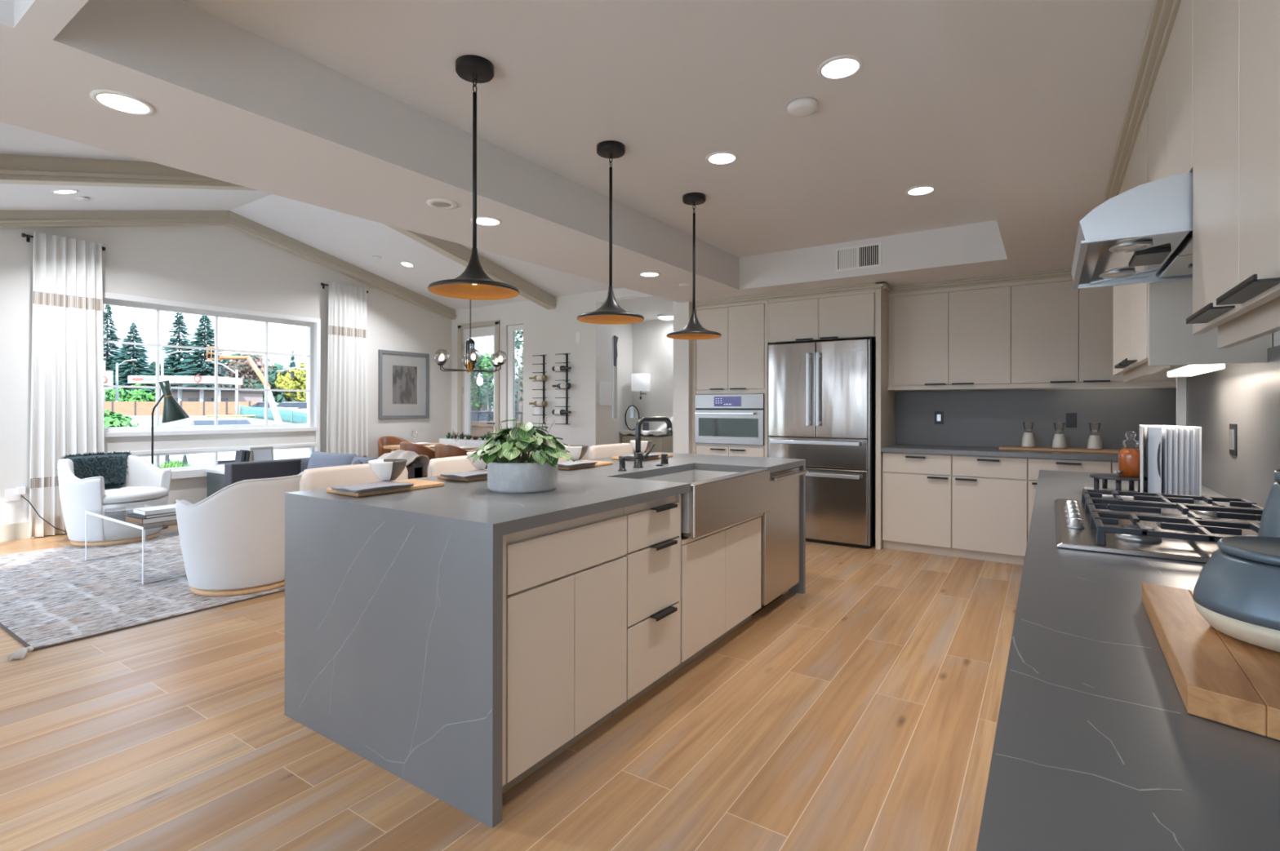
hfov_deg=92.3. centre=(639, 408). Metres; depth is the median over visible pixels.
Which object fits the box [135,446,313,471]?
window
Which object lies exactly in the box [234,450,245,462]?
book
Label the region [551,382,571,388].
wine bottle
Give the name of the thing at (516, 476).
plant pot
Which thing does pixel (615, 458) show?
serving board
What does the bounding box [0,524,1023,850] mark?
floor
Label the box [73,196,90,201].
sprinkler cover
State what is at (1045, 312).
upper cabinet
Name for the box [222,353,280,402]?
tree
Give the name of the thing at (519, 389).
tree
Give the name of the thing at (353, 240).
ceiling
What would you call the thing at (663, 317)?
diffuser
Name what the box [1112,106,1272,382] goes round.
upper cabinet
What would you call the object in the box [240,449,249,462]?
book
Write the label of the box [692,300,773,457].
tall cabinet
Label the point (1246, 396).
backsplash
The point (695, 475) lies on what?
basin
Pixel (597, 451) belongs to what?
counter stool
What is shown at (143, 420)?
ground
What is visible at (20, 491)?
power cord
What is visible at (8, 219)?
trim
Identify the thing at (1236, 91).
upper cabinet
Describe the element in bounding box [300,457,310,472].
cushion
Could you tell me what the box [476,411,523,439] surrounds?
rail
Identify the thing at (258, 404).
car
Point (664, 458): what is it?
air gap
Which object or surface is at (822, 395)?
refrigerator
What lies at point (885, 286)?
trim
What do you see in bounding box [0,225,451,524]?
wall
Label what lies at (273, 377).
tree
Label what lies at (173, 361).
conifer
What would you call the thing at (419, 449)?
dining chair
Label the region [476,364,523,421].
building
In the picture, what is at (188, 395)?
building
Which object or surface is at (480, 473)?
napkin
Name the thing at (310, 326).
window
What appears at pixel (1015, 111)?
ceiling
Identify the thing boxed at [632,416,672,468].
faucet
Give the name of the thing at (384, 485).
napkin
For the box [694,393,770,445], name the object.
wall oven
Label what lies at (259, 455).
picture
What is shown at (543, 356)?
wine rack
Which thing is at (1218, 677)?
chopping board
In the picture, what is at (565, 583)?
base cabinet
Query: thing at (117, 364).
street light
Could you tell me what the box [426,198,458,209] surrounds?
recessed light
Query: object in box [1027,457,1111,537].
base cabinet
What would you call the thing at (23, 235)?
curtain rod
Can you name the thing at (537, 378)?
wine bottle
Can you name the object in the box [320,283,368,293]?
curtain rod
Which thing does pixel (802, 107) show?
smoke detector
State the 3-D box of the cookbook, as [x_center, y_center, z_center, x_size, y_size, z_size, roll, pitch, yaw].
[2.042,0.211,2.386,0.172,0.285,0.236,0,0,34]
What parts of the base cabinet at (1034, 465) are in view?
door, pull handle, drawer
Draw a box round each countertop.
[284,452,805,828]
[880,444,1118,461]
[976,470,1279,850]
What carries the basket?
on the boom lift
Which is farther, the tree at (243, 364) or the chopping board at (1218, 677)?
the tree at (243, 364)
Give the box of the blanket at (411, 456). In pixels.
[377,449,430,476]
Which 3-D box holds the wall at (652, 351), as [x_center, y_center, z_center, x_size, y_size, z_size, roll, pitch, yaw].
[1.075,-0.109,9.716,2.790,2.750,0.160,0,0,34]
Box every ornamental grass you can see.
[149,459,183,468]
[153,461,195,468]
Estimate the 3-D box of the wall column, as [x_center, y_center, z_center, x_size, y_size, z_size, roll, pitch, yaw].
[1.240,0.062,7.766,0.192,2.410,2.900,0,0,34]
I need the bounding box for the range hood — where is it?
[1071,172,1192,289]
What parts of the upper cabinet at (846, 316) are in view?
door, pull handle, frame, pull handle, door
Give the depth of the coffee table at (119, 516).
4.75 m
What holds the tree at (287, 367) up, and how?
on the ground at (143, 420)
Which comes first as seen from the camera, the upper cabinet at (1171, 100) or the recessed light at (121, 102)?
the upper cabinet at (1171, 100)
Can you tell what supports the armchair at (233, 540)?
on the area rug
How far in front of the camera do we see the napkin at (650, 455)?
4.13 m
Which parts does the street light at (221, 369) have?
arm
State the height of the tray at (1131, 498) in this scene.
0.013 m
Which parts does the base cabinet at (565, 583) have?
door, drawer, door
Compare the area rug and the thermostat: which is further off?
the thermostat
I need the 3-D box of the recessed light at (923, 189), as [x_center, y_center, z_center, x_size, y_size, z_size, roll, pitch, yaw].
[1.840,-1.426,4.027,0.186,0.010,0.186,0,0,34]
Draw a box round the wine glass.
[453,432,459,441]
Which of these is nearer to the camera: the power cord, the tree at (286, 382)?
the power cord
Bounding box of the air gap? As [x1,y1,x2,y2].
[660,453,668,464]
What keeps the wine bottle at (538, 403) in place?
on the wine rack at (543, 356)
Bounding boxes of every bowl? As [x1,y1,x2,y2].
[368,459,407,480]
[466,451,497,469]
[564,444,588,460]
[630,440,652,453]
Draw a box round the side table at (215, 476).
[204,467,224,497]
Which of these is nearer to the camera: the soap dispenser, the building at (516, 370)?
the soap dispenser
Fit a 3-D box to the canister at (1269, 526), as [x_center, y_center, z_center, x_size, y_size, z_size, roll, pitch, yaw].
[1.350,0.213,1.197,0.210,0.279,0.210,0,0,34]
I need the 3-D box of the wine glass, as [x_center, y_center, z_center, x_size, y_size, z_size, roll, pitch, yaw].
[-2.347,0.415,7.838,0.080,0.200,0.080,0,0,34]
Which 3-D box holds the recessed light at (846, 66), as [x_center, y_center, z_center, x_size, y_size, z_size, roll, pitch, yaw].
[0.840,-1.428,2.578,0.186,0.010,0.186,0,0,34]
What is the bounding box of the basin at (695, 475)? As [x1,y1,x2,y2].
[640,469,738,533]
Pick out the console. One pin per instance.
(663, 443)
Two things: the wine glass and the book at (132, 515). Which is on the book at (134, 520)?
the book at (132, 515)
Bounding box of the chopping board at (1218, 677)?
[1141,582,1279,740]
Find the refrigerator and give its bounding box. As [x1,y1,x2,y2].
[768,338,875,548]
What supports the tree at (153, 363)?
on the ground at (143, 420)
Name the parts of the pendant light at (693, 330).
lamp shade, rod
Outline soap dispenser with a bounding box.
[617,456,639,471]
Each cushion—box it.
[102,486,168,504]
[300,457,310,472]
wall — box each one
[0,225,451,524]
[451,288,650,460]
[612,323,632,444]
[632,320,673,435]
[895,386,1176,447]
[1272,330,1279,346]
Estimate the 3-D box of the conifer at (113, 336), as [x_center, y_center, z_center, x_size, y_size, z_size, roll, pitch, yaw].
[-87.385,-8.424,101.004,7.168,18.600,7.660,0,0,34]
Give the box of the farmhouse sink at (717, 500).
[640,468,770,538]
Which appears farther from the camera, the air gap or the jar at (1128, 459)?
the air gap
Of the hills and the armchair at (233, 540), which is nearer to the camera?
the armchair at (233, 540)
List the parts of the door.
pane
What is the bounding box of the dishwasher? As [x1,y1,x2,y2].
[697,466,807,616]
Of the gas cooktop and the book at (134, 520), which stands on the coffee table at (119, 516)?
the book at (134, 520)
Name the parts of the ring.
rail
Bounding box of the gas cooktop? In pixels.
[1053,488,1263,564]
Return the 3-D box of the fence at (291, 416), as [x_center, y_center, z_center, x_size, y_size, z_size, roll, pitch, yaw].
[-26.305,0.620,45.653,0.374,1.800,35.692,0,0,-42]
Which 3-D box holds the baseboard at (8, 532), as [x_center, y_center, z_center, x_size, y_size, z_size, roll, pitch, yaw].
[-4.960,1.179,7.332,0.016,0.155,6.700,0,0,34]
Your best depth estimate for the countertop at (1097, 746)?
0.66 m
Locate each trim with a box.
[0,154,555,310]
[0,210,456,319]
[102,292,320,479]
[457,320,499,438]
[695,268,1071,307]
[1102,0,1181,203]
[1176,376,1186,426]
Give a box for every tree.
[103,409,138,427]
[126,364,176,399]
[148,361,254,386]
[222,353,273,388]
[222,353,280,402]
[253,364,306,404]
[274,362,306,402]
[275,367,304,402]
[296,385,306,402]
[476,351,518,412]
[477,330,523,422]
[477,355,517,411]
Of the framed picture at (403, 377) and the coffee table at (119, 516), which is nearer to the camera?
the coffee table at (119, 516)
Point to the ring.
(220, 415)
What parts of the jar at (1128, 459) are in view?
glass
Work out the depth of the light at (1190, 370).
2.24 m
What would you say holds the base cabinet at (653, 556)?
on the floor
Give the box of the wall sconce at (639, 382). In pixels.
[631,373,649,399]
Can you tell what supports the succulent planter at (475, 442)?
on the dining table at (396, 447)
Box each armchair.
[57,454,172,546]
[175,471,303,596]
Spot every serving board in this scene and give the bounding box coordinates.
[326,479,444,497]
[436,475,487,481]
[557,460,613,470]
[611,453,673,461]
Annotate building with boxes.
[171,389,264,414]
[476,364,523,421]
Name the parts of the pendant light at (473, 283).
lamp shade, rod, chain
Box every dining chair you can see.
[377,436,408,457]
[400,441,435,477]
[434,444,468,458]
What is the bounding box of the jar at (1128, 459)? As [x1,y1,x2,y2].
[1113,431,1139,477]
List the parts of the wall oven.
handle, door, control panel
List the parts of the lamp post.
globe, post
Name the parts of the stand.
leg, leg, leg, leg, leg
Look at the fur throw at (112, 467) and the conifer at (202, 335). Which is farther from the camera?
the conifer at (202, 335)
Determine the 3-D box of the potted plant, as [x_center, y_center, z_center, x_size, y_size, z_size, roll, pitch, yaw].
[-0.518,0.189,2.656,0.451,0.322,0.436,0,0,-22]
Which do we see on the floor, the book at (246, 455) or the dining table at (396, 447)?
the dining table at (396, 447)
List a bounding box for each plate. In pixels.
[416,442,431,444]
[459,446,476,449]
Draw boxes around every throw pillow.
[306,451,356,469]
[351,455,377,465]
[351,459,363,465]
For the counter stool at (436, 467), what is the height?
0.973 m
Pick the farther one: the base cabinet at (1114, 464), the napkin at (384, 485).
the base cabinet at (1114, 464)
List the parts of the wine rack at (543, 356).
rail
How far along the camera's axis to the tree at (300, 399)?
83.09 m
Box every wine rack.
[532,355,546,424]
[555,353,569,424]
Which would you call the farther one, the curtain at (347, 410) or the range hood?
the curtain at (347, 410)
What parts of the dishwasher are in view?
door, handle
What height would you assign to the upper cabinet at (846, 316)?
0.470 m
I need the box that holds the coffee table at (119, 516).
[84,504,186,584]
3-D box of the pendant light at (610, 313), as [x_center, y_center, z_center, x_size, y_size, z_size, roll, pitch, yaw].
[-0.160,-0.957,3.363,0.370,0.948,0.370,0,0,34]
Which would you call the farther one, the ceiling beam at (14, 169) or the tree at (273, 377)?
the tree at (273, 377)
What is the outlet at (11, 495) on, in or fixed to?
attached to the wall at (225, 266)
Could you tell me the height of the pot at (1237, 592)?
0.156 m
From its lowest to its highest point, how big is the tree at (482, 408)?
5.030 m
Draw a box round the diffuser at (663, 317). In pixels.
[658,315,673,319]
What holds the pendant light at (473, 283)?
hanging from the ceiling at (1015, 111)
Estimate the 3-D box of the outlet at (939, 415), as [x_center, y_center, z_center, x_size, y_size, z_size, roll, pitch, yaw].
[2.824,0.092,5.804,0.075,0.122,0.009,0,0,34]
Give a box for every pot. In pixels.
[487,458,557,493]
[1192,536,1279,652]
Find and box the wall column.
[672,302,693,453]
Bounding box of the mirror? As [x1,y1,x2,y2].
[625,405,639,431]
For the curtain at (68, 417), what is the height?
2.933 m
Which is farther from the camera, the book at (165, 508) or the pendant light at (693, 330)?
the book at (165, 508)
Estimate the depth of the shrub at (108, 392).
86.86 m
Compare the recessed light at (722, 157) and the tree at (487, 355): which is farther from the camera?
the tree at (487, 355)
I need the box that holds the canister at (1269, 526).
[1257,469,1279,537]
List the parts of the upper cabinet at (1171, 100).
door, door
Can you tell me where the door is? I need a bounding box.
[462,326,494,439]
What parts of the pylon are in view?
post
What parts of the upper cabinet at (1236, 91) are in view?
pull handle, door, pull handle, light rail, door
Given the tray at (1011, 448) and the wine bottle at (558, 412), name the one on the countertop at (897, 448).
the tray at (1011, 448)
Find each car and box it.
[163,417,280,466]
[249,402,278,408]
[269,402,292,408]
[278,402,306,410]
[292,404,306,413]
[476,410,493,422]
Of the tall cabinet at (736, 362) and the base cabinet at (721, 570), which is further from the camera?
the tall cabinet at (736, 362)
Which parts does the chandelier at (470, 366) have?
globe, globe, bulb, arm, arm, globe, rod, globe, bulb, arm, globe, globe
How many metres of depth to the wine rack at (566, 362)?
8.72 m
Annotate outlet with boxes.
[4,488,20,502]
[934,411,943,424]
[1066,413,1076,427]
[1229,423,1236,456]
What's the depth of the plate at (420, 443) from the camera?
8.56 m
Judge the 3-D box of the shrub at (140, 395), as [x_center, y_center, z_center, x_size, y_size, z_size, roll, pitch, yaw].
[-68.447,-1.155,85.020,6.694,4.661,6.429,0,0,34]
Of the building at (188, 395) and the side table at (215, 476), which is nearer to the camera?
the side table at (215, 476)
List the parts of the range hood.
lamp glass, lamp glass, under panel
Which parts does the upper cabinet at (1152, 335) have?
pull handle, door, pull handle, door, light rail, panel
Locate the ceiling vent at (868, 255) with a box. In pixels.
[835,242,881,271]
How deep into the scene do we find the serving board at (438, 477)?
2.96 m
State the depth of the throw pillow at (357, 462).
5.92 m
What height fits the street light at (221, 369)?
5.550 m
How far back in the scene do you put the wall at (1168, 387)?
5.37 m
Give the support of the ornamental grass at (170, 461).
on the ground at (143, 420)
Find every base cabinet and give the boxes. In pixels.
[502,507,626,794]
[612,494,680,716]
[667,514,763,677]
[882,452,952,556]
[951,454,1027,565]
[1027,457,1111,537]
[1111,461,1118,473]
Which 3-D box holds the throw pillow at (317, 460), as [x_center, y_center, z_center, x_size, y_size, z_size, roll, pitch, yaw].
[-3.345,0.639,6.631,0.842,0.319,0.197,0,0,34]
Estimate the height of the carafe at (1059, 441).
0.215 m
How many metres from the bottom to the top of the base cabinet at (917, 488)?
0.872 m
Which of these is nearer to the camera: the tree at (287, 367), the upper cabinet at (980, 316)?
the upper cabinet at (980, 316)
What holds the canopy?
on the ground at (143, 420)
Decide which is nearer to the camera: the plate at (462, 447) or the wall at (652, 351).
the plate at (462, 447)
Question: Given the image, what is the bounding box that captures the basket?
[206,346,222,360]
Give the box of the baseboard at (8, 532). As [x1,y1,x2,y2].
[0,503,195,542]
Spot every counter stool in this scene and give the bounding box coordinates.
[299,463,408,491]
[427,454,497,476]
[520,452,571,462]
[588,443,633,459]
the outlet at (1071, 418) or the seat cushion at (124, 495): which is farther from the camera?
the seat cushion at (124, 495)
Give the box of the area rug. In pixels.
[0,530,284,661]
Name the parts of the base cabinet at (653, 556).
drawer, drawer, drawer, pull handle, pull handle, pull handle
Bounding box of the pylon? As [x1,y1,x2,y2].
[103,360,113,401]
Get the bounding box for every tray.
[998,446,1119,453]
[1084,487,1153,502]
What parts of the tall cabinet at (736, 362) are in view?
door, door, pull handle, pull handle, pull handle, door, door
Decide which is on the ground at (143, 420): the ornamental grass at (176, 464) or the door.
the ornamental grass at (176, 464)
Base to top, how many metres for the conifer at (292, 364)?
12.264 m
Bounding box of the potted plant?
[466,414,574,493]
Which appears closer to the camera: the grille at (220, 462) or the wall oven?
the wall oven
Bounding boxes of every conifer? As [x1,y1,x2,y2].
[103,305,129,399]
[106,322,155,400]
[151,312,199,396]
[171,315,235,388]
[288,350,297,401]
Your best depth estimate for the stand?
2.52 m
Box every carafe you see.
[1020,422,1035,448]
[1051,422,1066,448]
[1086,422,1102,450]
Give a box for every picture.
[253,448,271,461]
[377,349,429,419]
[1156,441,1160,477]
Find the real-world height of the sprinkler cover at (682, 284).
0.006 m
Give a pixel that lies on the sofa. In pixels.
(234, 473)
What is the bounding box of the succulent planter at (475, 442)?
[438,430,494,448]
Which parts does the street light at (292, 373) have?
arm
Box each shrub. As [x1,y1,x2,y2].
[105,387,133,401]
[118,383,155,401]
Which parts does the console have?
door, door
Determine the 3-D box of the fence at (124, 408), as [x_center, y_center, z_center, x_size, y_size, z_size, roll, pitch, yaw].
[-52.031,0.136,67.978,19.160,1.880,12.760,0,0,34]
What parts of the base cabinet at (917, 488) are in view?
pull handle, drawer, pull handle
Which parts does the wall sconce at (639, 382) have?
lamp shade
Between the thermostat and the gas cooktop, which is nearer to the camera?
the gas cooktop
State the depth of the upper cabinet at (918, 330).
5.59 m
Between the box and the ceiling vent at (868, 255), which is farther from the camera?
the box
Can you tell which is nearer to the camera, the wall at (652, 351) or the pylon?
the wall at (652, 351)
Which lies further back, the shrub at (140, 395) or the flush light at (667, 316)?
the shrub at (140, 395)
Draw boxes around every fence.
[103,400,268,415]
[240,405,306,423]
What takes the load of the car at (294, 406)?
on the ground at (143, 420)
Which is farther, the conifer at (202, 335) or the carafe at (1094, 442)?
the conifer at (202, 335)
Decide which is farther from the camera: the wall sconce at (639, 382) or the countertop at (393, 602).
the wall sconce at (639, 382)
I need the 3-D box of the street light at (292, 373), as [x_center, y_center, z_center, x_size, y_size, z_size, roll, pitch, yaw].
[-33.936,-1.630,59.894,3.215,5.000,0.672,0,0,3]
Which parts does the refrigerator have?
door, handle, handle, drawer, drawer, door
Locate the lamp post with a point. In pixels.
(480, 381)
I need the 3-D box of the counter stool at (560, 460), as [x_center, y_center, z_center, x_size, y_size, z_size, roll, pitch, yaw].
[-0.493,0.778,4.210,0.468,0.973,0.580,0,0,34]
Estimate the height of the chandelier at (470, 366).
1.494 m
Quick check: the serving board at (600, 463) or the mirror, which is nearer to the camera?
the serving board at (600, 463)
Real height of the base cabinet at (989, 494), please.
0.872 m
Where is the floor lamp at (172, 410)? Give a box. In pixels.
[151,380,189,529]
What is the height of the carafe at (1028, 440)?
0.215 m
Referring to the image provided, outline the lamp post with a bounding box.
[477,377,493,421]
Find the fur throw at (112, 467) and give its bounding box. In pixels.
[59,451,133,489]
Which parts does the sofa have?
arm, arm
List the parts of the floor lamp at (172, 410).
lamp shade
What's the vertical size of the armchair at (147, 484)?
0.776 m
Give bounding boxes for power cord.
[16,486,66,532]
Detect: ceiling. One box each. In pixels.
[0,0,1155,302]
[0,121,675,321]
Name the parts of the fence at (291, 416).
screen panel, screen panel, screen panel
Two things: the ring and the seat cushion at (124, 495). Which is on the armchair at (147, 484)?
the seat cushion at (124, 495)
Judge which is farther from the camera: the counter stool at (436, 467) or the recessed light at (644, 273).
the recessed light at (644, 273)
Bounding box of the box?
[642,422,648,431]
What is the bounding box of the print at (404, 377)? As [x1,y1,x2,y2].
[392,365,417,404]
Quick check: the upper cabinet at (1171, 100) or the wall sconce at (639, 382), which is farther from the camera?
the wall sconce at (639, 382)
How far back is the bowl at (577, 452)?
3.67 m
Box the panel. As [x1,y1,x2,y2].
[875,288,895,550]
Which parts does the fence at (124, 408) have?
panel, panel, post, panel, panel, panel, post, panel, post, panel, panel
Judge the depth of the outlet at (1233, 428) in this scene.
2.32 m
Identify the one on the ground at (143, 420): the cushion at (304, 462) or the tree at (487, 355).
the tree at (487, 355)
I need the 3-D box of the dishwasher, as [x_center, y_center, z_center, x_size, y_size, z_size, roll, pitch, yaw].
[0.622,0.830,4.118,0.828,0.871,0.640,0,0,34]
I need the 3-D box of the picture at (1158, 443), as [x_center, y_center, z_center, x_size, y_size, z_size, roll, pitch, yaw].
[1.951,0.194,2.311,0.001,0.137,0.010,0,0,-32]
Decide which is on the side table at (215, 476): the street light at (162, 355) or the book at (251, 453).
the book at (251, 453)
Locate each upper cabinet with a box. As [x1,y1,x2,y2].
[767,289,875,344]
[888,288,948,390]
[948,282,1011,389]
[1010,275,1078,388]
[1078,286,1176,387]
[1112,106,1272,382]
[1148,0,1193,182]
[1186,0,1279,348]
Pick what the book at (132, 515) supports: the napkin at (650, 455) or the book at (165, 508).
the book at (165, 508)
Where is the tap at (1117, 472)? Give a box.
[1113,470,1123,474]
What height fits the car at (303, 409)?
1.450 m
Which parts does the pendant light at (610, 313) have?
lamp shade, rod, chain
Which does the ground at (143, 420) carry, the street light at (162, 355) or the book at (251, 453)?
the street light at (162, 355)
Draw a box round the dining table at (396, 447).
[382,443,521,457]
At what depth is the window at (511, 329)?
9.41 m
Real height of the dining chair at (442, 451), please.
0.844 m
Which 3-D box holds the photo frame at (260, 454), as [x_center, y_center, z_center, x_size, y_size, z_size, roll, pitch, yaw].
[-4.506,0.584,7.330,0.043,0.234,0.250,0,0,34]
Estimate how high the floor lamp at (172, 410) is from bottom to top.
1.549 m
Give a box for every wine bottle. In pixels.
[528,375,547,381]
[528,400,547,406]
[551,365,571,371]
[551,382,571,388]
[551,409,571,415]
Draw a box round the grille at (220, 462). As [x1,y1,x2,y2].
[217,460,235,464]
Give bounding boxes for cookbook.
[1139,425,1201,504]
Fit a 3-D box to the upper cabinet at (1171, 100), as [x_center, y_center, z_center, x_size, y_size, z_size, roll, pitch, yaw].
[1.677,-0.848,1.718,0.312,0.540,0.786,0,0,34]
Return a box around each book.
[125,515,177,524]
[126,511,176,519]
[133,504,175,515]
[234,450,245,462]
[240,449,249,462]
[248,451,253,462]
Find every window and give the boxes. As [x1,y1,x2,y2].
[102,298,314,432]
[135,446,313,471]
[507,324,523,435]
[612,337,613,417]
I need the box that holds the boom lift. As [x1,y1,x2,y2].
[206,346,283,424]
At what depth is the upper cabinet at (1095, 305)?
4.85 m
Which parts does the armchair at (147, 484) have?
seat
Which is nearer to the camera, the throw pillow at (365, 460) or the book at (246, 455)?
the throw pillow at (365, 460)
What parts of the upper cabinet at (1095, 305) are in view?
pull handle, light rail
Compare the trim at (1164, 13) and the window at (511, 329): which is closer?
the trim at (1164, 13)
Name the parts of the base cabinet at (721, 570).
door, rail, door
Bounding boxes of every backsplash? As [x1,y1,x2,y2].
[895,388,1176,449]
[1186,345,1279,508]
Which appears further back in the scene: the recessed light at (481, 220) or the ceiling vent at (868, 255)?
the ceiling vent at (868, 255)
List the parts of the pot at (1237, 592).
lid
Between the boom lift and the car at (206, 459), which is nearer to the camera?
the car at (206, 459)
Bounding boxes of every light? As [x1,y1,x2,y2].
[50,189,79,194]
[89,89,155,115]
[115,359,137,401]
[160,351,194,401]
[204,360,238,414]
[276,365,306,402]
[400,261,414,267]
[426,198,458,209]
[427,54,519,300]
[470,216,502,226]
[576,140,644,324]
[638,271,660,276]
[657,313,673,319]
[666,192,721,339]
[705,151,738,164]
[817,54,863,80]
[905,185,936,195]
[1167,364,1225,377]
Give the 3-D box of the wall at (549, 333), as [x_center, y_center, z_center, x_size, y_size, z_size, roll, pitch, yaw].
[-1.004,-0.237,8.950,5.200,3.000,0.380,0,0,34]
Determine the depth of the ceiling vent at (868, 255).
5.22 m
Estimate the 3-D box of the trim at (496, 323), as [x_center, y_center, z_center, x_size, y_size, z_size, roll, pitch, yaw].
[-2.570,-0.050,9.748,0.950,2.620,0.030,0,0,34]
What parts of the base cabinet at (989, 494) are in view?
pull handle, pull handle, drawer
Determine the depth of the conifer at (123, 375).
98.00 m
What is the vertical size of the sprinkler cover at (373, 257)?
0.011 m
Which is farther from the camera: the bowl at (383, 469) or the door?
the door
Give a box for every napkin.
[330,480,413,493]
[440,469,487,479]
[557,460,598,467]
[617,453,661,458]
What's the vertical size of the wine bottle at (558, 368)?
0.078 m
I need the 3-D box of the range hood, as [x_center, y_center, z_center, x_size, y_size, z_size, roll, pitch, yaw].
[1.585,-0.502,1.781,0.530,0.141,0.752,0,0,34]
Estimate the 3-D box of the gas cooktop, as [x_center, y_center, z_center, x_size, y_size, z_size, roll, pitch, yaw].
[1.527,0.322,1.778,0.540,0.062,0.917,0,0,34]
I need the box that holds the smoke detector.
[786,97,817,116]
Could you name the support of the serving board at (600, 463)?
on the countertop at (393, 602)
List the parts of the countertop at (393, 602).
waterfall panel, waterfall panel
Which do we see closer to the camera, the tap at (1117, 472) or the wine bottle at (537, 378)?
the tap at (1117, 472)
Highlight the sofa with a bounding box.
[224,457,422,487]
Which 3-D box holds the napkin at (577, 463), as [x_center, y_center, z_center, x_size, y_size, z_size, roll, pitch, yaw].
[-0.395,0.324,3.569,0.194,0.019,0.278,0,0,34]
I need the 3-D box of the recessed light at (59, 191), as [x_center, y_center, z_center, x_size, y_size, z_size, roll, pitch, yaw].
[-5.030,-1.895,5.372,0.185,0.056,0.181,0,0,40]
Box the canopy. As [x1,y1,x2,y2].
[128,375,242,414]
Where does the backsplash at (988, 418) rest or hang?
attached to the wall at (1168, 387)
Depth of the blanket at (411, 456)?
6.28 m
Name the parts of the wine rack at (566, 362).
rail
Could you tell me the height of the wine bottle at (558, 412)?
0.078 m
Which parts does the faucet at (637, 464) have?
lever, spout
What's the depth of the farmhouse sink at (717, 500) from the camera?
3.17 m
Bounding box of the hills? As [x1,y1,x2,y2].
[103,340,306,373]
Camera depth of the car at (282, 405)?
57.98 m
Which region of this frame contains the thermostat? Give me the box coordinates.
[575,332,580,343]
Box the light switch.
[534,407,540,414]
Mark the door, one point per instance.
(470, 378)
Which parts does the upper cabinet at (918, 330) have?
rail, light rail, pull handle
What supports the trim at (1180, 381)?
attached to the wall at (1276, 335)
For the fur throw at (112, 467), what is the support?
on the armchair at (147, 484)
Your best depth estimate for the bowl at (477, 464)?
3.12 m
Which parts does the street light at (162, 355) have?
arm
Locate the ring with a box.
[206,414,256,421]
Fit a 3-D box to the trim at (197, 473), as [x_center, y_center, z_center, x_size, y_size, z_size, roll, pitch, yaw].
[-5.014,-0.204,7.333,0.180,2.000,2.374,0,0,34]
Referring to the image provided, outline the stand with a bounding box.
[1089,474,1146,492]
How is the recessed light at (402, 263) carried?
attached to the ceiling at (353, 240)
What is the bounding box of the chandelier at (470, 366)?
[434,299,506,373]
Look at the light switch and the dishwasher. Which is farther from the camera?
the light switch
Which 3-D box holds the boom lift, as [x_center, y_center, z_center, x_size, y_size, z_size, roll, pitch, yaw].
[-28.093,-1.843,45.120,3.158,6.560,21.462,0,0,-43]
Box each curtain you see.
[28,231,104,538]
[326,282,368,457]
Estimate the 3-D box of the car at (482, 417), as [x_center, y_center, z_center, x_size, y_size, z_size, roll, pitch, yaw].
[-6.630,0.845,25.932,4.470,1.450,1.780,0,0,-15]
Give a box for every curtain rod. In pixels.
[21,233,105,250]
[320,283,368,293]
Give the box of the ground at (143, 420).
[119,413,308,466]
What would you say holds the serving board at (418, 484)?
on the countertop at (393, 602)
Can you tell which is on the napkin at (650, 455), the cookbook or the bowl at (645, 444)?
the bowl at (645, 444)
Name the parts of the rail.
rail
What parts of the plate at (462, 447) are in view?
dish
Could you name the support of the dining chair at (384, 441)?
on the floor
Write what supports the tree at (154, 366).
on the ground at (143, 420)
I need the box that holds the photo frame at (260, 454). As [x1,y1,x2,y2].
[250,446,273,461]
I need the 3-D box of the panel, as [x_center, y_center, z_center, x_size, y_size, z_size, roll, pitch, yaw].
[2.315,0.076,5.777,0.044,2.385,0.649,0,0,34]
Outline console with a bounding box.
[619,430,672,453]
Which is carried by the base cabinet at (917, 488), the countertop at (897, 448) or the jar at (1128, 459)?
the countertop at (897, 448)
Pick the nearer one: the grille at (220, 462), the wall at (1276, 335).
the wall at (1276, 335)
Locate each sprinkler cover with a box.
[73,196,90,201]
[372,256,382,258]
[679,283,693,286]
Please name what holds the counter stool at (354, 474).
on the floor

